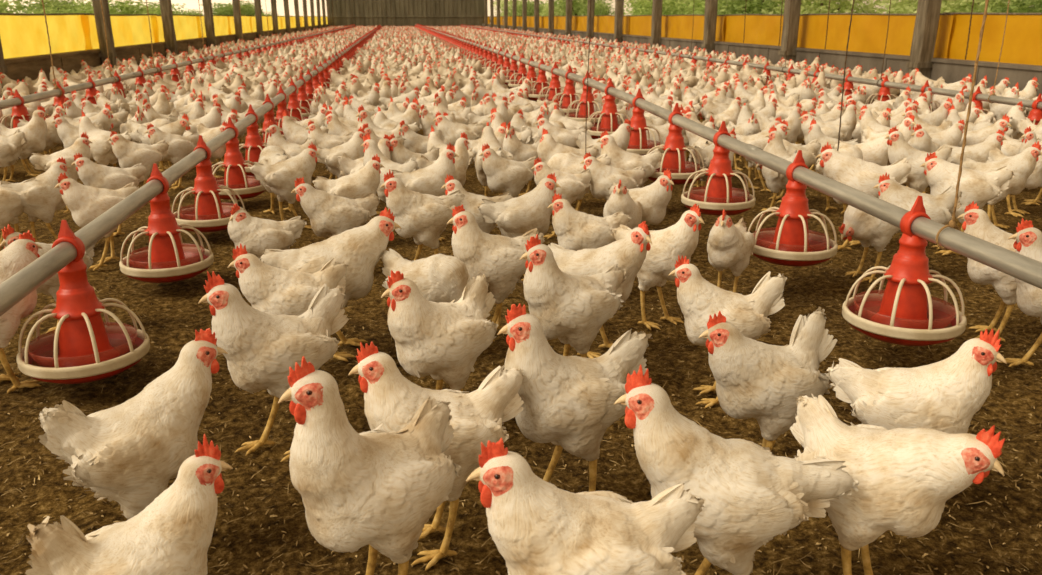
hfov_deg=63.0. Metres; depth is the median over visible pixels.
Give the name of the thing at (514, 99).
hen
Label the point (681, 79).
hen
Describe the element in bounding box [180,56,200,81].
pet feeder
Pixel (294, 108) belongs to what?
pet feeder
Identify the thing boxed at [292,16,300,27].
curtain
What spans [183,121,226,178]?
hen
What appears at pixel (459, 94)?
hen
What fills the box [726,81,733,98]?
hen
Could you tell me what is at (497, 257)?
hen
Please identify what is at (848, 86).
pet feeder
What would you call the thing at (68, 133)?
hen
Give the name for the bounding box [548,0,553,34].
wooden post
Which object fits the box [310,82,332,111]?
hen
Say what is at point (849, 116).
hen
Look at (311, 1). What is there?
wooden post
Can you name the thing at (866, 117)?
hen
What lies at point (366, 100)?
hen
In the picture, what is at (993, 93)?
rope
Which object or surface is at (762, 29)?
curtain
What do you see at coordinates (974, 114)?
hen
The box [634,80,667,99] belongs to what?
hen
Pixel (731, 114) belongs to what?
hen
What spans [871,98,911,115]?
hen
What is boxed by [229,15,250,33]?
curtain
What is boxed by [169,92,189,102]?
hen
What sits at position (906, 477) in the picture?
hen
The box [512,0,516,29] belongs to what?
wooden post
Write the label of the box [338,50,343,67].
pet feeder
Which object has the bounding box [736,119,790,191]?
hen
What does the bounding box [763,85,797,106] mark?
hen
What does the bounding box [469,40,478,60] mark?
pet feeder
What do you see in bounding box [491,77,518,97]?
hen
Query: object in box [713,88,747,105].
hen
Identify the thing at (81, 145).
hen
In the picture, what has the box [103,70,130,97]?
pet feeder
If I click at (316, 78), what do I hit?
pet feeder
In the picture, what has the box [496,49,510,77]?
pet feeder
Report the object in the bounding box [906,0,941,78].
wooden post
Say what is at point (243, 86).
hen
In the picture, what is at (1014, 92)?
hen
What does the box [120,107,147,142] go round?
hen
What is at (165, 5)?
wooden post
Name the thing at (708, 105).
hen
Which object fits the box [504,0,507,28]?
wooden post
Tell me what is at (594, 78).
hen
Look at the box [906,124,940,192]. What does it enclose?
hen
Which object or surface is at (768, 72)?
pet feeder
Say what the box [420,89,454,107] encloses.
hen
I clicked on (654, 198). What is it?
hen
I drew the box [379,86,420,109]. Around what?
hen
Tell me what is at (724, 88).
hen
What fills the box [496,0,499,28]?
wooden post
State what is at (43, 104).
hen
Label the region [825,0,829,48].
rope
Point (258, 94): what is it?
hen
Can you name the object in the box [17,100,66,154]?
hen
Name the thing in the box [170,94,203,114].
hen
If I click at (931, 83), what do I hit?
hen
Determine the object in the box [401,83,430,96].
hen
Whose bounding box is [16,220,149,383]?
pet feeder
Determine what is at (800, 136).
hen
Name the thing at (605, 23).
curtain
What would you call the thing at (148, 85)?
hen
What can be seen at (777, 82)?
hen
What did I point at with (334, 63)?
pet feeder
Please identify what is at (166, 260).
pet feeder
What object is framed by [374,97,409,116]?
hen
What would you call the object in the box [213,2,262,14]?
bush
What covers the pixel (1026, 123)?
hen
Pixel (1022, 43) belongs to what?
curtain
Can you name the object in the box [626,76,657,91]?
hen
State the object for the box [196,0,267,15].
bush
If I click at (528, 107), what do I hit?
hen
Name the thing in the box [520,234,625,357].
hen
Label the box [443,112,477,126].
hen
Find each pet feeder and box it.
[0,89,32,128]
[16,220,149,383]
[44,81,66,117]
[82,75,109,104]
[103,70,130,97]
[119,163,213,282]
[126,66,154,95]
[149,62,162,80]
[167,59,182,81]
[172,135,245,231]
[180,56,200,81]
[194,54,204,75]
[210,52,215,66]
[212,117,265,199]
[220,50,224,62]
[236,47,245,60]
[239,104,266,176]
[242,46,250,57]
[256,43,261,55]
[258,94,282,148]
[262,86,300,139]
[287,73,312,118]
[287,79,310,120]
[306,69,313,105]
[312,65,327,90]
[318,61,331,87]
[323,59,331,88]
[327,56,332,81]
[331,54,338,73]
[335,52,340,73]
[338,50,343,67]
[348,44,354,58]
[461,38,465,54]
[461,38,468,56]
[463,38,471,58]
[466,40,475,59]
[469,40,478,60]
[473,42,482,59]
[478,43,487,65]
[482,44,492,68]
[484,46,497,71]
[492,47,503,75]
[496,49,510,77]
[505,51,518,84]
[508,53,526,87]
[517,55,536,91]
[528,58,549,100]
[537,62,563,104]
[551,66,580,115]
[565,70,603,125]
[587,78,629,138]
[626,88,663,155]
[646,103,704,184]
[681,121,755,215]
[692,52,703,69]
[702,54,717,68]
[748,150,837,266]
[763,61,776,84]
[786,64,794,80]
[811,67,829,88]
[842,196,966,345]
[843,71,856,95]
[865,75,897,103]
[919,80,940,111]
[973,86,994,117]
[1025,94,1041,124]
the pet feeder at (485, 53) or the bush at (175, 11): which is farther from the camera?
the bush at (175, 11)
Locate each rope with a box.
[42,0,61,96]
[100,0,115,83]
[146,0,158,73]
[198,0,207,61]
[239,3,245,51]
[332,0,336,59]
[585,0,590,154]
[689,5,693,58]
[743,0,746,42]
[779,0,782,43]
[782,2,790,72]
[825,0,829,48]
[837,0,854,150]
[877,0,890,86]
[936,0,988,249]
[965,0,973,59]
[988,0,1009,102]
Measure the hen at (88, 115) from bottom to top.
0.322 m
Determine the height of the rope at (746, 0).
2.143 m
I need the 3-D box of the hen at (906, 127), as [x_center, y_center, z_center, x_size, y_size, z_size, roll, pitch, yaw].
[2.141,-0.809,4.975,0.198,0.425,0.338,-11,21,-31]
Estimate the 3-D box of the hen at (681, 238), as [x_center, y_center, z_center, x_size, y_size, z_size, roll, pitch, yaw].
[0.424,-0.081,2.711,0.236,0.410,0.234,-3,18,-8]
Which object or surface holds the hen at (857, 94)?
on the floor
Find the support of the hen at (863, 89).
on the floor
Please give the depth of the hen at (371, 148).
3.99 m
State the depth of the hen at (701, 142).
4.87 m
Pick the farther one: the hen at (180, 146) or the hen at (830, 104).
the hen at (830, 104)
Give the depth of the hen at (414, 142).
4.90 m
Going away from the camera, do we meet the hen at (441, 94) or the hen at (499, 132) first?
the hen at (499, 132)
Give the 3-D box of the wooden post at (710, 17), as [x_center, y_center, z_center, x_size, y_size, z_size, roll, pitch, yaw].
[3.575,-5.473,15.911,0.214,2.720,0.214,-2,18,-8]
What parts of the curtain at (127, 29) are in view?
rail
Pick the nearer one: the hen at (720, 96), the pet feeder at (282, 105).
the pet feeder at (282, 105)
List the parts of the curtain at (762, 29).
rail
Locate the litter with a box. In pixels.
[0,133,1041,574]
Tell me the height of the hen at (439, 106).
0.438 m
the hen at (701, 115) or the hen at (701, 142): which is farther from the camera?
the hen at (701, 115)
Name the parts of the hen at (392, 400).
leg, leg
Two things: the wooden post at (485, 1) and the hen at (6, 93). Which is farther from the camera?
the wooden post at (485, 1)
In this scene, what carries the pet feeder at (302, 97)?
attached to the pipe at (25, 281)
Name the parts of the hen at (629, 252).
leg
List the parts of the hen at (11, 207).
leg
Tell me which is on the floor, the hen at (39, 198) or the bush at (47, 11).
the hen at (39, 198)
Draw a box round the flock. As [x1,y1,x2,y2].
[0,25,944,111]
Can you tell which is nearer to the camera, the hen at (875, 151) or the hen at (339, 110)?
the hen at (875, 151)
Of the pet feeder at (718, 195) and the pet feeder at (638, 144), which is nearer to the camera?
the pet feeder at (718, 195)
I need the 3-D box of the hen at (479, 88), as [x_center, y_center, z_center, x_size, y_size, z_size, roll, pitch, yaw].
[-0.310,-1.801,8.176,0.292,0.374,0.187,1,18,2]
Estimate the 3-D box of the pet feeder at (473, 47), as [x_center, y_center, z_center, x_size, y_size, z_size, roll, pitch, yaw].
[-0.833,-4.192,15.078,0.317,0.402,0.317,13,22,35]
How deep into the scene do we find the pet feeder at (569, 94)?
6.83 m
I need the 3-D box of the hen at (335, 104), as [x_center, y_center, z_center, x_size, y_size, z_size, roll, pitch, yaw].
[-1.433,-1.268,6.434,0.329,0.414,0.193,16,24,41]
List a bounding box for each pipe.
[0,25,354,109]
[0,25,381,315]
[415,24,1041,288]
[461,25,1041,109]
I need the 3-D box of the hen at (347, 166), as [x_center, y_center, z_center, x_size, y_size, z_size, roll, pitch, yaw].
[-0.772,-0.567,4.267,0.304,0.391,0.180,-12,21,-32]
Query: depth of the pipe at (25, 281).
2.48 m
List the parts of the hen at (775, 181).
leg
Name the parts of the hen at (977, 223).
leg, leg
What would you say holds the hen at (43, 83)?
on the floor
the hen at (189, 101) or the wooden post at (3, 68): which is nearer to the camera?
the hen at (189, 101)
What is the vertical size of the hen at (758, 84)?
0.395 m
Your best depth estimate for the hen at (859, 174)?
3.52 m
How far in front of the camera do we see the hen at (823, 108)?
6.28 m
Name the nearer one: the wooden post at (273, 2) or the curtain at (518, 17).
the wooden post at (273, 2)
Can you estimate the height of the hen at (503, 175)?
0.389 m
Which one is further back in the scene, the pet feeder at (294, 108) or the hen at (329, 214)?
the pet feeder at (294, 108)
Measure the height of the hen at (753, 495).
0.450 m
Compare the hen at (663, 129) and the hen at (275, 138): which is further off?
the hen at (663, 129)
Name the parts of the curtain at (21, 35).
rail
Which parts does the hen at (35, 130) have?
leg, leg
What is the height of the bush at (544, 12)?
2.053 m
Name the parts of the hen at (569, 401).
leg, leg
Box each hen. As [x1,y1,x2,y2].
[0,87,11,99]
[0,105,48,176]
[0,129,26,181]
[0,157,70,241]
[0,177,35,249]
[0,224,96,333]
[0,230,42,392]
[2,91,13,128]
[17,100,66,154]
[19,81,49,100]
[24,92,40,119]
[25,434,232,574]
[29,132,91,212]
[38,85,48,102]
[38,328,227,519]
[41,97,53,117]
[51,114,105,160]
[54,172,138,270]
[63,97,100,118]
[63,103,113,163]
[64,82,85,99]
[70,90,117,112]
[71,153,147,236]
[73,112,113,159]
[79,98,128,133]
[79,110,130,166]
[95,90,121,133]
[108,131,169,184]
[110,83,132,102]
[118,89,149,113]
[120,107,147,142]
[124,118,171,171]
[129,79,153,97]
[129,88,169,116]
[131,85,168,104]
[134,89,173,108]
[137,113,191,175]
[142,98,179,121]
[145,123,202,189]
[166,88,170,101]
[167,99,204,121]
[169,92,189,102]
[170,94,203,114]
[174,89,197,107]
[178,103,222,163]
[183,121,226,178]
[185,91,206,105]
[196,109,239,171]
[198,271,348,461]
[203,92,242,114]
[208,83,234,101]
[211,94,248,152]
[212,100,248,141]
[218,83,247,103]
[227,243,348,315]
[228,203,306,258]
[238,87,274,134]
[249,82,264,127]
[249,142,320,228]
[258,146,292,213]
[260,207,401,361]
[265,120,316,156]
[278,356,460,574]
[281,110,328,176]
[291,177,379,236]
[292,102,327,127]
[305,120,353,178]
[308,95,350,118]
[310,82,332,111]
[311,91,329,113]
[313,85,346,101]
[313,154,384,198]
[316,93,342,113]
[316,126,364,177]
[317,83,348,98]
[323,110,356,135]
[325,105,357,127]
[328,80,346,95]
[335,89,370,104]
[337,134,390,213]
[343,99,375,156]
[348,341,525,570]
[349,95,386,116]
[351,82,380,106]
[356,105,399,137]
[357,77,391,105]
[360,134,417,211]
[362,123,405,159]
[367,79,399,97]
[373,107,419,133]
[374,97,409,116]
[374,97,420,124]
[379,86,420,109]
[380,169,464,259]
[380,248,468,302]
[381,270,497,390]
[387,97,421,128]
[388,133,439,163]
[392,143,458,240]
[398,120,444,153]
[400,82,431,94]
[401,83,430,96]
[416,132,469,185]
[418,85,445,103]
[419,87,447,129]
[419,105,457,135]
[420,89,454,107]
[427,125,474,164]
[428,96,467,110]
[433,92,471,124]
[433,111,483,145]
[441,174,512,233]
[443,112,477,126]
[445,76,476,93]
[447,204,544,341]
[452,82,475,107]
[453,97,483,124]
[463,77,474,95]
[466,438,705,574]
[467,96,508,126]
[467,122,506,188]
[471,89,481,106]
[475,81,491,98]
[475,122,514,195]
[477,172,560,281]
[479,144,536,225]
[482,93,520,124]
[488,107,533,144]
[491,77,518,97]
[492,92,533,112]
[497,89,523,101]
[497,303,651,491]
[499,88,529,99]
[503,122,539,196]
[506,75,530,99]
[508,92,549,108]
[510,109,524,131]
[516,98,560,124]
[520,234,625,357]
[521,121,565,143]
[531,101,550,127]
[531,157,591,238]
[533,106,564,116]
[535,114,588,147]
[537,128,598,163]
[547,153,611,210]
[548,193,629,250]
[548,221,651,358]
[549,105,593,129]
[562,77,596,104]
[576,119,632,158]
[580,152,645,200]
[593,89,623,111]
[596,131,662,187]
[600,80,627,96]
[600,95,625,125]
[603,180,641,228]
[604,77,621,103]
[607,169,673,225]
[610,204,704,329]
[614,364,858,574]
[624,103,668,125]
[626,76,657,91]
[626,88,647,94]
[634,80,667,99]
[644,96,674,116]
[646,83,677,105]
[646,109,685,153]
[649,101,695,118]
[655,78,669,96]
[659,78,681,101]
[668,255,786,408]
[670,91,701,113]
[672,106,698,115]
[678,73,703,98]
[679,104,707,159]
[682,86,701,118]
[683,78,716,122]
[683,109,735,179]
[689,128,736,188]
[690,115,714,187]
[692,82,729,100]
[697,100,742,119]
[698,307,836,451]
[700,93,741,119]
[706,97,741,129]
[707,209,754,292]
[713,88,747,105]
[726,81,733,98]
[729,113,759,170]
[734,79,755,102]
[736,103,761,161]
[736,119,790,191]
[743,81,759,94]
[746,88,765,112]
[748,117,781,181]
[749,97,778,122]
[754,78,763,88]
[755,139,820,202]
[757,83,787,96]
[759,102,802,143]
[760,125,797,212]
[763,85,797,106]
[767,80,799,101]
[769,90,804,119]
[769,108,815,140]
[774,74,795,89]
[785,80,805,97]
[789,96,817,144]
[790,394,1004,574]
[798,110,850,170]
[799,78,819,101]
[799,99,834,140]
[807,118,858,163]
[812,100,856,141]
[814,81,834,92]
[815,145,862,213]
[816,88,846,111]
[816,100,830,115]
[816,142,910,250]
[817,101,845,121]
[819,84,841,96]
[827,329,1006,529]
[829,86,863,102]
[832,130,897,165]
[839,86,865,103]
[839,205,899,282]
[843,95,885,121]
[851,108,891,142]
[853,77,884,103]
[857,101,892,110]
[858,105,901,142]
[862,114,915,165]
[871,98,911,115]
[872,86,911,107]
[872,100,919,127]
[873,172,961,232]
[884,126,952,192]
[892,88,932,109]
[900,75,907,93]
[902,106,951,133]
[905,73,933,86]
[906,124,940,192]
[908,75,933,103]
[916,93,930,114]
[918,97,953,125]
[920,152,1015,255]
[928,119,964,146]
[932,85,954,110]
[934,78,965,88]
[935,87,961,97]
[937,73,971,87]
[946,104,975,130]
[946,130,1005,164]
[947,114,1011,146]
[952,89,965,111]
[957,201,1016,341]
[958,104,982,122]
[962,84,989,113]
[962,141,1041,228]
[965,97,995,123]
[966,78,974,92]
[972,122,1012,138]
[974,77,1009,93]
[974,81,988,94]
[976,76,986,88]
[985,134,1040,156]
[986,141,1041,216]
[987,86,1025,120]
[998,218,1041,377]
[1002,77,1038,99]
[1002,82,1018,97]
[1007,101,1025,139]
[1018,118,1036,134]
[1018,126,1041,205]
[1019,119,1041,140]
[1023,107,1031,116]
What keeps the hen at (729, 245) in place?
on the floor
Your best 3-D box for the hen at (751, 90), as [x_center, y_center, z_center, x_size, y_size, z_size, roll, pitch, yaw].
[2.209,-1.704,7.846,0.298,0.389,0.234,-12,21,-33]
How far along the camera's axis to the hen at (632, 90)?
8.02 m
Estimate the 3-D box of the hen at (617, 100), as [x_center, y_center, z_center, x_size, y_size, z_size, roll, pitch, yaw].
[0.789,-1.566,7.303,0.210,0.456,0.305,-2,18,-7]
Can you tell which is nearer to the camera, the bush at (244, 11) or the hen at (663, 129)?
the hen at (663, 129)
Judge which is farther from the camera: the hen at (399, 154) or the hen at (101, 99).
the hen at (101, 99)
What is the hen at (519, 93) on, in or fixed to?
on the floor
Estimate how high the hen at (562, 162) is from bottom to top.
0.326 m
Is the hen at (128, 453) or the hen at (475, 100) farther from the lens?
the hen at (475, 100)
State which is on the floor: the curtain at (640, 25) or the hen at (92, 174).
the hen at (92, 174)
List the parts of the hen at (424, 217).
leg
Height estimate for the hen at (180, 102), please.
0.381 m
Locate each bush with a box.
[0,0,26,12]
[0,0,31,13]
[8,0,92,13]
[18,4,79,13]
[56,0,160,14]
[124,2,159,13]
[140,3,191,14]
[181,9,202,14]
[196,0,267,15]
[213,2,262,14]
[493,0,520,15]
[509,0,545,15]
[539,3,565,15]
[554,0,614,15]
[575,0,614,15]
[623,0,648,14]
[624,0,694,14]
[662,0,699,12]
[677,0,737,14]
[717,0,784,14]
[761,0,894,13]
[868,0,916,13]
[870,0,1033,13]
[959,0,1041,12]
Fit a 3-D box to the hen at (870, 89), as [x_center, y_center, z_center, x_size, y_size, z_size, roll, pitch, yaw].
[3.504,-1.952,8.623,0.273,0.390,0.211,-4,18,-12]
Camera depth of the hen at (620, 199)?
3.24 m
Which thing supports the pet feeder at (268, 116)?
attached to the pipe at (25, 281)
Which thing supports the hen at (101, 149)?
on the floor
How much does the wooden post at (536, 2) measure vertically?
2.720 m
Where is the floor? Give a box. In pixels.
[0,85,1041,574]
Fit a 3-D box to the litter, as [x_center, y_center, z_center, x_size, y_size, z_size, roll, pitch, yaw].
[0.254,-0.477,4.646,10.015,0.044,7.529,-2,18,-8]
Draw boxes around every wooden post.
[0,38,7,97]
[92,0,116,67]
[159,0,177,54]
[202,0,216,46]
[232,0,243,42]
[254,0,263,37]
[271,0,278,35]
[283,0,290,33]
[294,0,300,31]
[302,0,308,30]
[310,0,315,30]
[316,0,320,28]
[321,0,326,27]
[326,0,330,25]
[484,0,487,26]
[490,0,493,27]
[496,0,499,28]
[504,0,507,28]
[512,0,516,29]
[522,0,526,30]
[534,0,538,32]
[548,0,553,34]
[565,0,571,35]
[586,0,594,38]
[614,0,623,42]
[650,0,662,46]
[701,0,717,53]
[778,0,800,62]
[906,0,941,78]
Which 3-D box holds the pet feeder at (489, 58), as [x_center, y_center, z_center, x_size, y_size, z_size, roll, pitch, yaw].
[-0.457,-3.393,12.564,0.317,0.402,0.317,0,18,0]
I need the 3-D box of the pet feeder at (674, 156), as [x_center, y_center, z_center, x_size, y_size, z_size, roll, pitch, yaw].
[0.778,-0.730,4.304,0.321,0.402,0.321,-16,24,-41]
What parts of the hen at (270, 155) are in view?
leg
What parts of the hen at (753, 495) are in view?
leg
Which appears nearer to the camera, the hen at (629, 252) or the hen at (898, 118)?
the hen at (629, 252)
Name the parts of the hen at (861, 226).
leg, leg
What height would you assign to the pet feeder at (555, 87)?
0.402 m
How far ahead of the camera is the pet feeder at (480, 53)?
13.79 m
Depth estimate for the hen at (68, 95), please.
7.48 m
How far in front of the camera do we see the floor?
2.20 m
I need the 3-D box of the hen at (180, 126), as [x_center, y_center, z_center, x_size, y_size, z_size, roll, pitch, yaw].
[-2.190,-0.878,5.244,0.302,0.393,0.237,-9,20,-26]
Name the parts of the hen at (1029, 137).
leg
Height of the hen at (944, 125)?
0.414 m
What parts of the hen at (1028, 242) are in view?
leg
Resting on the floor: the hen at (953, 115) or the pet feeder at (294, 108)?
the hen at (953, 115)
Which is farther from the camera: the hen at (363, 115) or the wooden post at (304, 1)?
the wooden post at (304, 1)
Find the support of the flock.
on the floor
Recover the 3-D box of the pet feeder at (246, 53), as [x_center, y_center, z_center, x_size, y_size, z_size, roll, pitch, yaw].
[-4.845,-4.097,15.015,0.328,0.355,0.333,4,18,11]
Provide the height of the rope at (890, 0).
2.331 m
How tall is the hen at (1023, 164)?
0.417 m
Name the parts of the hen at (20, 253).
leg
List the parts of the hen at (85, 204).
leg, leg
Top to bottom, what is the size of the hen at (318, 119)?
0.394 m
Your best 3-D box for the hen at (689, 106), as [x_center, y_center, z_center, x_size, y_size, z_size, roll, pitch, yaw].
[1.053,-1.091,5.888,0.268,0.409,0.242,-6,19,-18]
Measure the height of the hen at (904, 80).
0.413 m
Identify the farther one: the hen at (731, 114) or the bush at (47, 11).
the bush at (47, 11)
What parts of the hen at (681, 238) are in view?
leg, leg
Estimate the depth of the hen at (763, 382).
1.70 m
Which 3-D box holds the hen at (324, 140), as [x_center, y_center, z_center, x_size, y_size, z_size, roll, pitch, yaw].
[-1.089,-0.776,4.918,0.223,0.395,0.229,8,19,23]
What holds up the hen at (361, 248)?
on the floor
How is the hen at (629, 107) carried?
on the floor
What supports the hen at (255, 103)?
on the floor
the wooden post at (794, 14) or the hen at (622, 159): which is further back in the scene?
the wooden post at (794, 14)
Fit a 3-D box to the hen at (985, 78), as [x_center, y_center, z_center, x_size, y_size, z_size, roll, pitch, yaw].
[4.444,-1.899,8.425,0.265,0.410,0.224,3,18,8]
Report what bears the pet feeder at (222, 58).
attached to the pipe at (7, 103)
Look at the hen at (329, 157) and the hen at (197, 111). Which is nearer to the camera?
the hen at (329, 157)
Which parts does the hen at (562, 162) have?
leg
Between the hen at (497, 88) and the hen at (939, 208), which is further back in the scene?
the hen at (497, 88)
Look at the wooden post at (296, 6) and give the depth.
36.43 m
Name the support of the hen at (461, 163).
on the floor
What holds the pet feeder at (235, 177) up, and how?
attached to the pipe at (25, 281)
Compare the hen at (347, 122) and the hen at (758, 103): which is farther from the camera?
the hen at (758, 103)
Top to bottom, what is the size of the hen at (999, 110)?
0.416 m
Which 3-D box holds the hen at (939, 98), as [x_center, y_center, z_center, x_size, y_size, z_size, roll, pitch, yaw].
[3.691,-1.561,7.401,0.254,0.387,0.229,16,24,41]
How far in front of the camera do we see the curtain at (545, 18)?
34.81 m
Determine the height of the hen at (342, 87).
0.406 m
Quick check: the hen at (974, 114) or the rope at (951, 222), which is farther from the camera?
the hen at (974, 114)
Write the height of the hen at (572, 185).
0.355 m
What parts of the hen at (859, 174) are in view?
leg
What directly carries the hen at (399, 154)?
on the floor
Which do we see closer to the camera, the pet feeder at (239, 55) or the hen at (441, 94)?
the hen at (441, 94)
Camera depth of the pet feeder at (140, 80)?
8.68 m
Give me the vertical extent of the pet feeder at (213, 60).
0.355 m
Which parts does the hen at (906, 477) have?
leg, leg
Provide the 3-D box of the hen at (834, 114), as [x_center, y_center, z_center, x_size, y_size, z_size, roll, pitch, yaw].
[2.132,-1.110,5.972,0.233,0.393,0.258,11,21,30]
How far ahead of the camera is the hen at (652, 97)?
7.14 m
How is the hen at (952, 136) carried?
on the floor
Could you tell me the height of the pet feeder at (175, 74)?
0.355 m
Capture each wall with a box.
[4,24,327,81]
[329,0,484,26]
[482,24,1041,113]
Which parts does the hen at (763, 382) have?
leg, leg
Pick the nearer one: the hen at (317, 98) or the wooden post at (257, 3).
the hen at (317, 98)
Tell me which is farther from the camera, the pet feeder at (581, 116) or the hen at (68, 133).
the pet feeder at (581, 116)
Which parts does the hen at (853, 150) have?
leg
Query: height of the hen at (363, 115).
0.457 m
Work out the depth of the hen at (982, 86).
7.93 m
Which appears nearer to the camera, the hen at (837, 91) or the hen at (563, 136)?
the hen at (563, 136)
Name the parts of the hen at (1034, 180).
leg, leg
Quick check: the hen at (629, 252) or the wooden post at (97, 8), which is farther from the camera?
the wooden post at (97, 8)
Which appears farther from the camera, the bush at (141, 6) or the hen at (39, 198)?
the bush at (141, 6)
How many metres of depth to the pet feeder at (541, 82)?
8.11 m
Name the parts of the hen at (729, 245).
leg, leg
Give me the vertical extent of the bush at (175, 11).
1.811 m
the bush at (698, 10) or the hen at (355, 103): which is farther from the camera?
the bush at (698, 10)
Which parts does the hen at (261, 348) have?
leg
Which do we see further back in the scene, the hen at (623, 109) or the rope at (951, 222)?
the hen at (623, 109)
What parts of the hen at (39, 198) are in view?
leg, leg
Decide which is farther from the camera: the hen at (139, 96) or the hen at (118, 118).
the hen at (139, 96)
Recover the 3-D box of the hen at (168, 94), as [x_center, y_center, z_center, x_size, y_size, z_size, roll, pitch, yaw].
[-3.141,-1.536,7.346,0.286,0.372,0.224,-4,18,-13]
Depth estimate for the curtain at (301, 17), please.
40.79 m
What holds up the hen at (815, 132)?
on the floor
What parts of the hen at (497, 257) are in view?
leg, leg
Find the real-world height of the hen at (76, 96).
0.416 m
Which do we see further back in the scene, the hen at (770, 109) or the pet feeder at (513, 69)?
the pet feeder at (513, 69)
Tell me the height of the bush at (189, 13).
1.587 m
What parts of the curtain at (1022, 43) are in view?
rail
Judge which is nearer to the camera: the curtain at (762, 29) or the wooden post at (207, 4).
the curtain at (762, 29)
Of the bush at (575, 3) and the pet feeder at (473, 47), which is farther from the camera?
the bush at (575, 3)
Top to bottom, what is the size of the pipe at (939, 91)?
0.114 m
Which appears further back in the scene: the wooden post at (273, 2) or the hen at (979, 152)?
the wooden post at (273, 2)
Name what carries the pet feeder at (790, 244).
attached to the pipe at (1026, 269)
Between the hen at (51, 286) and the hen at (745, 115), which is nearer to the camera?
the hen at (51, 286)
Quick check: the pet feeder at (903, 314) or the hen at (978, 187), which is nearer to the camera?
the pet feeder at (903, 314)
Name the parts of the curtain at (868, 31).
rail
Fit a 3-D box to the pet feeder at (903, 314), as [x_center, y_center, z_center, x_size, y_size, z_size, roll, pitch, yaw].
[1.073,-0.055,2.348,0.321,0.402,0.321,11,21,32]
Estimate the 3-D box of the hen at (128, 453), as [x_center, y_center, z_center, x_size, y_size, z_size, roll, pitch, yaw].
[-0.662,0.297,1.506,0.322,0.420,0.186,-14,22,-37]
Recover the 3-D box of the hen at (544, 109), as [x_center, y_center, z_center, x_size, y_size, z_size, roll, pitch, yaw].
[0.165,-1.098,5.912,0.204,0.407,0.318,1,18,4]
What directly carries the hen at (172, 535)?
on the floor
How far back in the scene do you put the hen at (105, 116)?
5.59 m
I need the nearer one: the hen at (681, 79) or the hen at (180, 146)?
the hen at (180, 146)
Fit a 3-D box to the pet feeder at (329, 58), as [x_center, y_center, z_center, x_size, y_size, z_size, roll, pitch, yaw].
[-2.508,-2.831,11.180,0.317,0.420,0.317,-5,18,-16]
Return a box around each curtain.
[0,13,84,58]
[79,13,158,49]
[156,14,197,41]
[195,15,230,37]
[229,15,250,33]
[250,15,268,31]
[268,15,280,29]
[280,16,292,28]
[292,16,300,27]
[300,16,308,26]
[495,16,502,24]
[510,16,519,25]
[520,16,529,26]
[529,16,542,27]
[543,16,556,28]
[556,15,576,30]
[576,15,597,31]
[597,15,628,34]
[628,15,665,36]
[665,14,725,41]
[723,14,802,46]
[800,13,954,57]
[943,12,1041,65]
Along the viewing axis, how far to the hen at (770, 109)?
6.13 m
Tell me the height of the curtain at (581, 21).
0.540 m
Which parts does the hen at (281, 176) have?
leg, leg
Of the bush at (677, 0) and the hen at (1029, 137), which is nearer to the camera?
the hen at (1029, 137)
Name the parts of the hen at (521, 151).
leg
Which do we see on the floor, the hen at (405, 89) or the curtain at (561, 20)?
the hen at (405, 89)
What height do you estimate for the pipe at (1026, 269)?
0.154 m
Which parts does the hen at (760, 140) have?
leg, leg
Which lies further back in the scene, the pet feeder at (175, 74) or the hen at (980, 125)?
the pet feeder at (175, 74)
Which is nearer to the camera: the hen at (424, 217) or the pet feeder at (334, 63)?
the hen at (424, 217)
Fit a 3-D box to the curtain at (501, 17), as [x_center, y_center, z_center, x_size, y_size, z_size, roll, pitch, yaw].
[-1.294,-15.780,50.302,0.037,0.536,3.690,-2,18,-8]
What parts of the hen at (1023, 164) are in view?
leg, leg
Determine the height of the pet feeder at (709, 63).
0.355 m
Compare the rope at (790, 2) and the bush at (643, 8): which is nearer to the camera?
the rope at (790, 2)
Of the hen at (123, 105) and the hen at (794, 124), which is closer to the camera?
the hen at (794, 124)
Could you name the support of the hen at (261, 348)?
on the floor
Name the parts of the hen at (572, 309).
leg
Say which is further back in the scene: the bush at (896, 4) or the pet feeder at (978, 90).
the bush at (896, 4)
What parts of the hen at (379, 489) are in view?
leg, leg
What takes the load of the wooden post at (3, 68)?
on the floor
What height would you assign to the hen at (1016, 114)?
0.397 m
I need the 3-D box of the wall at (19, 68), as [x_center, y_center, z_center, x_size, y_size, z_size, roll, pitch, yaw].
[-8.411,-8.061,27.713,0.160,0.555,62.500,-2,18,-8]
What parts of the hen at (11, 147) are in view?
leg, leg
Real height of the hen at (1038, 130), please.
0.419 m
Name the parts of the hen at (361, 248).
leg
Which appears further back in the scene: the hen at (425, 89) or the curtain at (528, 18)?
the curtain at (528, 18)
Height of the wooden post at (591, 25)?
2.720 m
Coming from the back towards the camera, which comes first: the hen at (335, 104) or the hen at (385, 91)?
the hen at (385, 91)
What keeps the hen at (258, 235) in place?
on the floor
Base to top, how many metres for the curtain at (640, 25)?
0.541 m
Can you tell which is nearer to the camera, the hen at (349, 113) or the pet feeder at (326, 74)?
the hen at (349, 113)
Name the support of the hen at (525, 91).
on the floor
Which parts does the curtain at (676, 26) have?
rail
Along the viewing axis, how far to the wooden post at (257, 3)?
26.00 m
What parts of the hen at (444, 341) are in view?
leg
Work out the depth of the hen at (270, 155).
4.23 m
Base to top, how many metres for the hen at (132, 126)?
0.332 m
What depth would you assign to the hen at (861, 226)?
3.14 m
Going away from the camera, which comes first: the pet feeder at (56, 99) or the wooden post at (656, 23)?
the pet feeder at (56, 99)
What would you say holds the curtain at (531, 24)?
attached to the wall at (951, 70)
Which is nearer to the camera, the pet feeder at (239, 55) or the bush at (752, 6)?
the pet feeder at (239, 55)
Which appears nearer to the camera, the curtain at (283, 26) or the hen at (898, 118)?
the hen at (898, 118)
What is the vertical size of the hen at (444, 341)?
0.425 m

